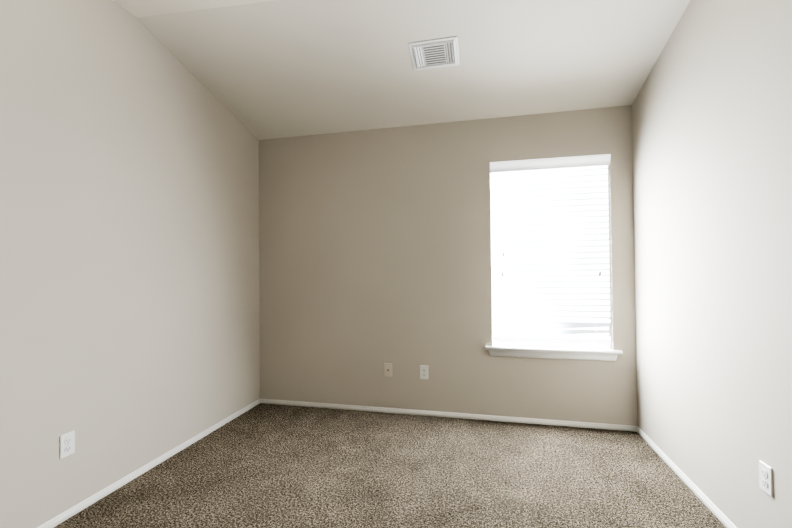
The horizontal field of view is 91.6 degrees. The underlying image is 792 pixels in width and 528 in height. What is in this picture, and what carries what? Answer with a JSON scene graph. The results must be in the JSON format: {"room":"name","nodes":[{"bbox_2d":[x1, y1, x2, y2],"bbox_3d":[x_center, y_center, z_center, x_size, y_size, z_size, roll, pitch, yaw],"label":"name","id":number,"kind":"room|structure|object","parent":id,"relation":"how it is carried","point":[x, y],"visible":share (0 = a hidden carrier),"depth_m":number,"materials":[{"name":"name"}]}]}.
{"room":"empty bedroom","nodes":[
{"label":"empty bedroom","id":0,"kind":"room"},
{"bbox_2d":[0,0,259,527],"bbox_3d":[-1.788,-0.181,1.662,0.150,2.880,4.270,-1,-1,13],"label":"wall","id":1,"kind":"structure","parent":0,"point":[129,247],"depth_m":2.15,"materials":[{"name":"beige paint"}]},
{"bbox_2d":[59,431,74,458],"bbox_3d":[-1.635,0.900,1.917,0.008,0.114,0.070,-1,-1,13],"label":"duplex electrical outlet","id":2,"kind":"object","parent":1,"relation":"attached to","point":[67,445],"visible":1,"depth_m":1.91,"materials":[{"name":"white plastic"}]},
{"bbox_2d":[37,399,259,527],"bbox_3d":[-1.695,1.249,1.623,0.012,0.058,3.970,-1,-1,13],"label":"baseboard","id":3,"kind":"structure","parent":1,"relation":"attached to","point":[75,509],"depth_m":2.28,"materials":[{"name":"white paint"}]},
{"bbox_2d":[112,0,275,17],"bbox_3d":[-0.324,-1.567,0.765,3.136,0.162,2.840,-1,-1,13],"label":"ceiling","id":4,"kind":"structure","parent":0,"point":[139,8],"depth_m":2.22,"materials":[{"name":"white paint"}]},
{"bbox_2d":[53,403,725,527],"bbox_3d":[-0.172,1.299,1.275,3.436,0.120,4.270,-1,-1,13],"label":"floor","id":5,"kind":"structure","parent":0,"point":[262,465],"depth_m":2.23,"materials":[{"name":"carpet"}]},
{"bbox_2d":[137,0,689,139],"bbox_3d":[0.100,-1.405,2.616,3.136,0.440,1.299,-1,-1,13],"label":"ceiling","id":6,"kind":"structure","parent":0,"point":[275,69],"depth_m":2.54,"materials":[{"name":"white paint"}]},
{"bbox_2d":[408,36,459,70],"bbox_3d":[0.252,-1.357,2.504,0.316,0.017,0.242,-1,-15,13],"label":"ceiling vent","id":7,"kind":"object","parent":6,"relation":"in","point":[434,53],"visible":1,"depth_m":2.49,"materials":[{"name":"white metal"}]},
{"bbox_2d":[259,105,637,425],"bbox_3d":[0.274,-0.017,3.303,3.136,2.560,0.150,-1,-1,13],"label":"wall","id":8,"kind":"structure","parent":0,"point":[374,251],"depth_m":3.25,"materials":[{"name":"beige paint"}]},
{"bbox_2d":[384,363,391,376],"bbox_3d":[-0.068,0.905,3.284,0.070,0.114,0.017,-1,-1,13],"label":"outlet","id":9,"kind":"object","parent":8,"relation":"attached to","point":[387,369],"visible":1,"depth_m":3.29,"materials":[{"name":"beige plastic"}]},
{"bbox_2d":[420,365,427,378],"bbox_3d":[0.235,0.906,3.219,0.070,0.114,0.008,-1,-1,13],"label":"outlet","id":10,"kind":"object","parent":8,"relation":"attached to","point":[423,371],"visible":1,"depth_m":3.22,"materials":[{"name":"white plastic"}]},
{"bbox_2d":[260,399,636,431],"bbox_3d":[0.268,1.253,3.206,3.136,0.058,0.012,-1,-1,13],"label":"baseboard","id":11,"kind":"structure","parent":8,"relation":"attached to","point":[477,416],"depth_m":3.15,"materials":[{"name":"white paint"}]},
{"bbox_2d":[489,154,613,349],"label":"window","id":12,"kind":"structure","parent":8,"relation":"in","point":[603,328],"depth_m":3.09,"materials":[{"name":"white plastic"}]},
{"bbox_2d":[490,154,610,344],"bbox_3d":[1.208,-0.099,3.044,0.887,1.457,0.095,-1,-1,13],"label":"blind","id":13,"kind":"object","parent":12,"relation":"attached to","point":[549,235],"visible":1,"depth_m":3.05,"materials":[{"name":"white plastic"}]},
{"bbox_2d":[485,344,622,360],"bbox_3d":[1.214,0.695,3.031,0.992,0.082,0.135,-1,-1,13],"label":"window sill","id":14,"kind":"structure","parent":8,"relation":"attached to","point":[560,352],"depth_m":2.99,"materials":[{"name":"white wood"}]},
{"bbox_2d":[632,0,791,527],"bbox_3d":[1.416,-0.221,0.932,0.150,2.880,4.270,-1,-1,13],"label":"wall","id":15,"kind":"structure","parent":0,"point":[712,144],"depth_m":1.84,"materials":[{"name":"beige paint"}]},
{"bbox_2d":[636,426,736,527],"bbox_3d":[1.350,1.210,0.929,0.012,0.058,3.970,-1,-1,13],"label":"baseboard","id":16,"kind":"structure","parent":15,"relation":"attached to","point":[708,503],"depth_m":2.12,"materials":[{"name":"white paint"}]},
{"bbox_2d":[759,460,772,496],"bbox_3d":[1.490,0.864,1.553,0.008,0.114,0.070,-1,-1,13],"label":"duplex electrical outlet","id":17,"kind":"object","parent":15,"relation":"attached to","point":[766,478],"visible":1,"depth_m":1.54,"materials":[{"name":"white plastic"}]},
{"label":"outside","id":18,"kind":"structure","parent":0,"visible":0},
{"bbox_2d":[500,299,597,335],"bbox_3d":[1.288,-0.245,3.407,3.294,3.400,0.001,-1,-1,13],"label":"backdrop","id":19,"kind":"structure","parent":18,"point":[595,328],"depth_m":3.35,"materials":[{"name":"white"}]}
]}

